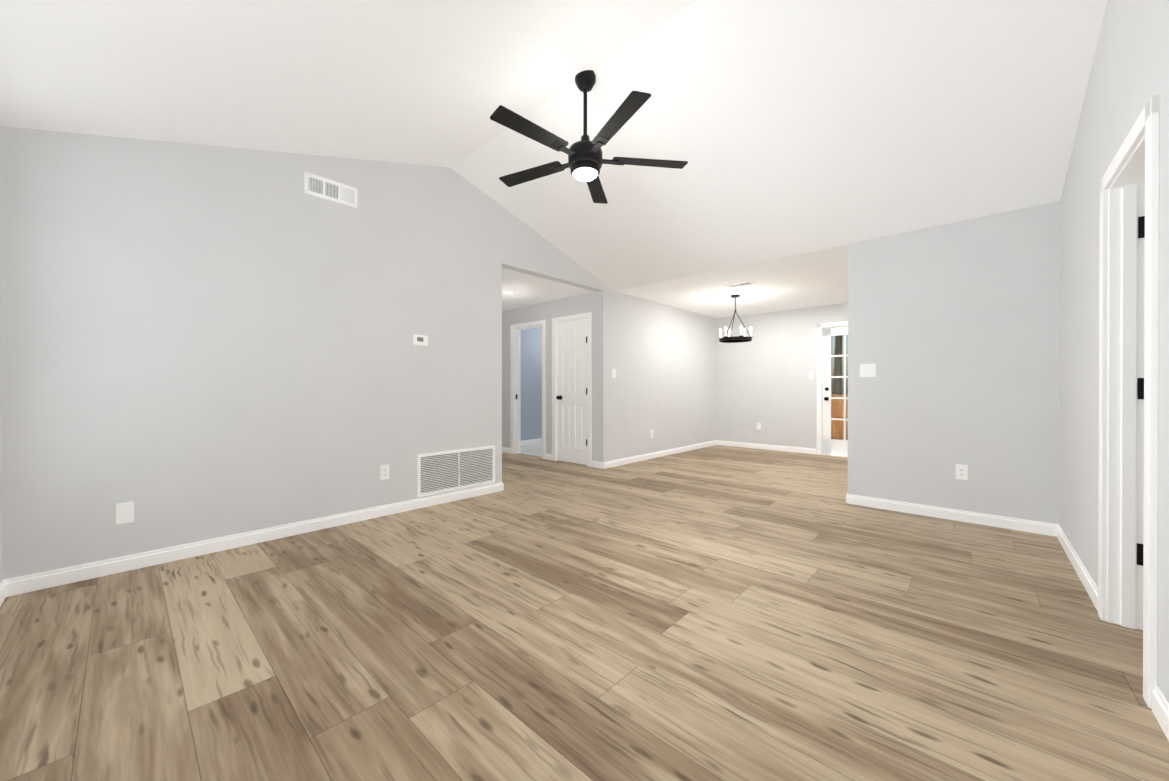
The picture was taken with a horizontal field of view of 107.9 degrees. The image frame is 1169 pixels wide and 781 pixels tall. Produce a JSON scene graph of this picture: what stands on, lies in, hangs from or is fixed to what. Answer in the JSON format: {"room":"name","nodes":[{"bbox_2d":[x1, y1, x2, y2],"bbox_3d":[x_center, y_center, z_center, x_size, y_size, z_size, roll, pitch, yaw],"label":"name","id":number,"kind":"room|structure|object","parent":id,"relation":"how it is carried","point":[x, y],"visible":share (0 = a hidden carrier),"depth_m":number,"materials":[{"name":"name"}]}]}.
{"room":"empty living room","nodes":[
{"label":"empty living room","id":0,"kind":"room"},
{"bbox_2d":[0,291,1,582],"bbox_3d":[-1.446,-0.610,0.699,4.165,3.250,0.120,0,0,43],"label":"wall","id":1,"kind":"structure","parent":0,"point":[0,453],"depth_m":2.07,"materials":[{"name":"grey paint"}]},
{"bbox_2d":[0,580,5,605],"bbox_3d":[-1.401,0.973,0.753,3.925,0.085,0.014,0,0,43],"label":"baseboard","id":2,"kind":"structure","parent":1,"relation":"attached to","point":[2,591],"depth_m":2.04,"materials":[{"name":"white paint"}]},
{"bbox_2d":[0,126,715,579],"bbox_3d":[-0.264,-0.622,4.967,0.120,3.250,8.000,0,0,43],"label":"wall","id":3,"kind":"structure","parent":0,"point":[199,342],"depth_m":2.78,"materials":[{"name":"grey paint"}]},
{"bbox_2d":[116,502,133,524],"bbox_3d":[-2.568,0.685,2.376,0.008,0.115,0.070,0,0,43],"label":"blank wall plate","id":4,"kind":"object","parent":3,"relation":"attached to","point":[124,513],"visible":1,"depth_m":2.37,"materials":[{"name":"white plastic"}]},
{"bbox_2d":[4,482,502,596],"bbox_3d":[-1.834,0.966,3.169,0.014,0.085,2.980,0,0,43],"label":"baseboard","id":5,"kind":"structure","parent":3,"relation":"attached to","point":[44,580],"depth_m":2.64,"materials":[{"name":"white paint"}]},
{"bbox_2d":[304,171,357,207],"bbox_3d":[-1.862,-1.472,3.133,0.012,0.150,0.350,0,0,43],"label":"air vent","id":6,"kind":"object","parent":3,"relation":"in","point":[328,189],"visible":1,"depth_m":3.13,"materials":[{"name":"white metal"}]},
{"bbox_2d":[380,465,388,479],"bbox_3d":[-1.605,0.657,3.420,0.010,0.115,0.070,0,0,43],"label":"outlet","id":7,"kind":"object","parent":3,"relation":"attached to","point":[384,471],"visible":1,"depth_m":3.41,"materials":[{"name":"white plastic"}]},
{"bbox_2d":[413,335,427,345],"bbox_3d":[-1.396,-0.428,3.631,0.026,0.090,0.124,0,0,43],"label":"thermostat","id":8,"kind":"object","parent":3,"relation":"attached to","point":[420,340],"visible":0.96,"depth_m":3.62,"materials":[{"name":"white plastic"}]},
{"bbox_2d":[417,446,494,497],"bbox_3d":[-1.154,0.728,3.908,0.012,0.365,0.790,0,0,43],"label":"air vent","id":9,"kind":"object","parent":3,"relation":"in","point":[443,472],"visible":1,"depth_m":3.88,"materials":[{"name":"white metal"}]},
{"bbox_2d":[612,369,615,377],"bbox_3d":[0.389,-0.219,5.577,0.015,0.115,0.070,0,0,43],"label":"light switch","id":10,"kind":"object","parent":3,"relation":"attached to","point":[613,373],"visible":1,"depth_m":5.57,"materials":[{"name":"white plastic"}]},
{"bbox_2d":[604,440,715,468],"bbox_3d":[1.331,0.955,6.603,0.014,0.085,3.200,0,0,43],"label":"baseboard","id":11,"kind":"structure","parent":3,"relation":"attached to","point":[619,462],"depth_m":6.29,"materials":[{"name":"white paint"}]},
{"bbox_2d":[521,443,541,456],"bbox_3d":[0.110,1.055,7.503,2.760,0.120,2.630,0,0,43],"label":"floor","id":12,"kind":"structure","parent":0,"point":[533,449],"depth_m":7.18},
{"bbox_2d":[521,327,541,440],"bbox_3d":[-0.794,-0.207,8.333,0.300,2.400,2.630,0,0,43],"label":"wall","id":13,"kind":"structure","parent":0,"point":[531,383],"depth_m":7.91,"materials":[{"name":"blue paint"}]},
{"bbox_2d":[521,438,541,444],"bbox_3d":[-0.713,0.951,8.194,0.014,0.085,2.530,0,0,43],"label":"baseboard","id":14,"kind":"structure","parent":13,"relation":"attached to","point":[531,441],"depth_m":7.89,"materials":[{"name":"white paint"}]},
{"bbox_2d":[502,268,594,310],"bbox_3d":[-1.397,-1.350,5.860,2.760,0.140,1.820,0,0,43],"label":"ceiling","id":15,"kind":"structure","parent":0,"point":[527,289],"depth_m":5.44,"materials":[{"name":"white paint"}]},
{"bbox_2d":[502,292,595,460],"bbox_3d":[-0.821,-0.192,6.489,2.760,2.380,0.120,0,0,43],"label":"wall","id":16,"kind":"structure","parent":0,"point":[507,318],"depth_m":6.13,"materials":[{"name":"grey paint"}]},
{"bbox_2d":[502,447,509,452],"bbox_3d":[-1.526,0.954,7.050,0.968,0.085,0.014,0,0,43],"label":"baseboard","id":17,"kind":"structure","parent":16,"relation":"attached to","point":[505,450],"depth_m":6.80,"materials":[{"name":"white paint"}]},
{"bbox_2d":[510,320,545,458],"bbox_3d":[-0.820,-0.015,6.487,0.807,2.026,0.156,0,0,43],"label":"door frame","id":18,"kind":"structure","parent":16,"relation":"attached to","point":[515,387],"depth_m":6.68,"materials":[{"name":"white paint"}]},
{"bbox_2d":[546,454,551,459],"bbox_3d":[-0.512,0.957,6.116,0.131,0.085,0.014,0,0,43],"label":"baseboard","id":19,"kind":"structure","parent":16,"relation":"attached to","point":[548,456],"depth_m":6.11,"materials":[{"name":"white paint"}]},
{"bbox_2d":[556,319,586,464],"bbox_3d":[-0.147,0.020,5.841,0.606,1.945,0.194,0,0,43],"label":"hall door","id":20,"kind":"structure","parent":16,"relation":"in","point":[571,397],"depth_m":5.83,"materials":[{"name":"white paint"}]},
{"bbox_2d":[552,312,591,466],"bbox_3d":[-0.137,-0.013,5.859,0.742,2.026,0.156,0,0,43],"label":"door frame","id":21,"kind":"structure","parent":16,"relation":"attached to","point":[587,316],"depth_m":5.87,"materials":[{"name":"white paint"}]},
{"bbox_2d":[592,461,603,468],"bbox_3d":[0.172,0.959,5.485,0.202,0.085,0.014,0,0,43],"label":"baseboard","id":22,"kind":"structure","parent":16,"relation":"attached to","point":[597,464],"depth_m":5.48,"materials":[{"name":"white paint"}]},
{"bbox_2d":[0,0,1107,290],"bbox_3d":[0.116,-1.685,2.391,4.525,0.970,5.090,0,0,43],"label":"ceiling","id":23,"kind":"structure","parent":0,"point":[782,128],"depth_m":2.46,"materials":[{"name":"white paint"}]},
{"bbox_2d":[490,70,687,203],"bbox_3d":[-0.029,-1.681,2.697,1.291,0.658,1.257,0,0,43],"label":"fan","id":24,"kind":"object","parent":23,"relation":"hanging from","point":[586,161],"visible":1,"depth_m":2.64,"materials":[{"name":"black metal"}]},
{"bbox_2d":[0,445,1168,780],"bbox_3d":[1.135,1.067,3.568,9.600,0.120,8.170,0,0,43],"label":"floor","id":25,"kind":"structure","parent":0,"point":[538,618],"depth_m":1.66,"materials":[{"name":"wood"}]},
{"bbox_2d":[716,303,847,453],"bbox_3d":[3.344,-0.208,7.002,2.670,2.410,0.120,0,0,43],"label":"wall","id":26,"kind":"structure","parent":0,"point":[765,381],"depth_m":7.12,"materials":[{"name":"grey paint"}]},
{"bbox_2d":[756,423,760,428],"bbox_3d":[2.973,0.606,7.258,0.070,0.115,0.010,0,0,43],"label":"outlet","id":27,"kind":"object","parent":26,"relation":"attached to","point":[758,425],"visible":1,"depth_m":7.25,"materials":[{"name":"white plastic"}]},
{"bbox_2d":[716,440,815,453],"bbox_3d":[3.014,0.954,7.218,1.658,0.085,0.014,0,0,43],"label":"baseboard","id":28,"kind":"structure","parent":26,"relation":"attached to","point":[771,447],"depth_m":7.15,"materials":[{"name":"white paint"}]},
{"bbox_2d":[809,372,813,378],"bbox_3d":[3.574,-0.233,6.698,0.070,0.115,0.015,0,0,43],"label":"light switch","id":29,"kind":"object","parent":26,"relation":"attached to","point":[811,375],"visible":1,"depth_m":6.69,"materials":[{"name":"white plastic"}]},
{"bbox_2d":[817,321,847,454],"bbox_3d":[4.020,-0.019,6.379,0.932,2.036,0.156,0,0,43],"label":"door frame","id":30,"kind":"structure","parent":26,"relation":"attached to","point":[820,327],"depth_m":6.61,"materials":[{"name":"white paint"}]},
{"bbox_2d":[821,326,847,456],"bbox_3d":[4.005,0.016,6.363,0.826,1.965,0.160,0,0,43],"label":"french door","id":31,"kind":"structure","parent":26,"relation":"in","point":[833,447],"depth_m":6.56,"materials":[{"name":"white paint"}]},
{"bbox_2d":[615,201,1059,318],"bbox_3d":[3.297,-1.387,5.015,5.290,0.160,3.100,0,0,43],"label":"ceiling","id":32,"kind":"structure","parent":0,"point":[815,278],"depth_m":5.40,"materials":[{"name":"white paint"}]},
{"bbox_2d":[718,294,752,342],"bbox_3d":[2.078,-0.995,5.855,0.438,0.630,0.438,0,0,43],"label":"ring chandelier","id":33,"kind":"object","parent":32,"relation":"hanging from","point":[734,339],"visible":1,"depth_m":5.78,"materials":[{"name":"black metal"}]},
{"bbox_2d":[724,281,755,287],"bbox_3d":[1.912,-1.303,5.231,0.320,0.011,0.170,0,0,43],"label":"ceiling vent","id":34,"kind":"object","parent":32,"relation":"in","point":[740,284],"visible":0.98,"depth_m":5.22,"materials":[{"name":"white metal"}]},
{"bbox_2d":[848,202,1059,523],"bbox_3d":[2.852,-0.198,3.403,1.265,2.410,0.120,0,0,43],"label":"wall","id":35,"kind":"structure","parent":0,"point":[954,332],"depth_m":3.28,"materials":[{"name":"grey paint"}]},
{"bbox_2d":[860,364,875,376],"bbox_3d":[2.452,-0.173,3.680,0.116,0.115,0.015,0,0,43],"label":"light switch","id":36,"kind":"object","parent":35,"relation":"attached to","point":[867,370],"visible":1,"depth_m":3.68,"materials":[{"name":"white plastic"}]},
{"bbox_2d":[847,494,1057,536],"bbox_3d":[2.807,0.965,3.357,1.265,0.085,0.014,0,0,43],"label":"baseboard","id":37,"kind":"structure","parent":35,"relation":"attached to","point":[1038,527],"depth_m":3.28,"materials":[{"name":"white paint"}]},
{"bbox_2d":[956,464,967,479],"bbox_3d":[2.902,0.628,3.271,0.070,0.115,0.010,0,0,43],"label":"outlet","id":38,"kind":"object","parent":35,"relation":"attached to","point":[961,472],"visible":1,"depth_m":3.27,"materials":[{"name":"white plastic"}]},
{"bbox_2d":[1059,0,1168,702],"bbox_3d":[1.742,-0.611,1.175,0.120,3.250,4.900,0,0,43],"label":"wall","id":39,"kind":"structure","parent":0,"point":[1079,355],"depth_m":2.03,"materials":[{"name":"grey paint"}]},
{"bbox_2d":[1057,524,1097,610],"bbox_3d":[2.801,0.968,2.428,0.014,0.085,1.388,0,0,43],"label":"baseboard","id":40,"kind":"structure","parent":39,"relation":"attached to","point":[1088,582],"depth_m":2.29,"materials":[{"name":"white paint"}]},
{"bbox_2d":[1098,94,1159,708],"bbox_3d":[2.115,0.032,1.581,0.156,1.962,0.784,0,0,43],"label":"door frame","id":41,"kind":"structure","parent":39,"relation":"attached to","point":[1128,357],"depth_m":1.80,"materials":[{"name":"white paint"}]},
{"bbox_2d":[1137,216,1144,565],"bbox_3d":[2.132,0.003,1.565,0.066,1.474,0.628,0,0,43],"label":"right door jamb hinge set","id":42,"kind":"object","parent":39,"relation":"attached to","point":[1141,234],"visible":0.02,"depth_m":1.79,"materials":[{"name":"black metal"}]},
{"bbox_2d":[1152,686,1168,740],"bbox_3d":[0.916,0.974,0.382,0.014,0.085,2.608,0,0,43],"label":"baseboard","id":43,"kind":"structure","parent":39,"relation":"attached to","point":[1160,707],"depth_m":1.28,"materials":[{"name":"white paint"}]},
{"label":"outside","id":44,"kind":"structure","parent":0,"visible":0},
{"bbox_3d":[11.870,1.374,14.482,26.000,0.100,22.430,0,0,43],"label":"ground","id":45,"kind":"structure","parent":44,"visible":0},
{"bbox_2d":[833,335,842,394],"bbox_3d":[8.471,-2.649,14.119,4.441,8.077,4.180,0,0,43],"label":"trees","id":46,"kind":"object","parent":45,"relation":"on","point":[837,382],"depth_m":14.28,"materials":[{"name":"green plant"}]},
{"bbox_2d":[831,437,847,439],"bbox_3d":[5.282,1.171,7.332,9.000,0.310,2.975,0,0,43],"label":"deck boards","id":47,"kind":"object","parent":45,"relation":"on","point":[839,438],"depth_m":8.95,"materials":[{"name":"brown wood"}]},
{"bbox_2d":[831,394,847,437],"bbox_3d":[6.059,0.706,8.861,11.069,1.270,0.110,0,0,43],"label":"fence","id":48,"kind":"object","parent":45,"relation":"on","point":[838,432],"depth_m":9.33,"materials":[{"name":"brown wood"}]}
]}

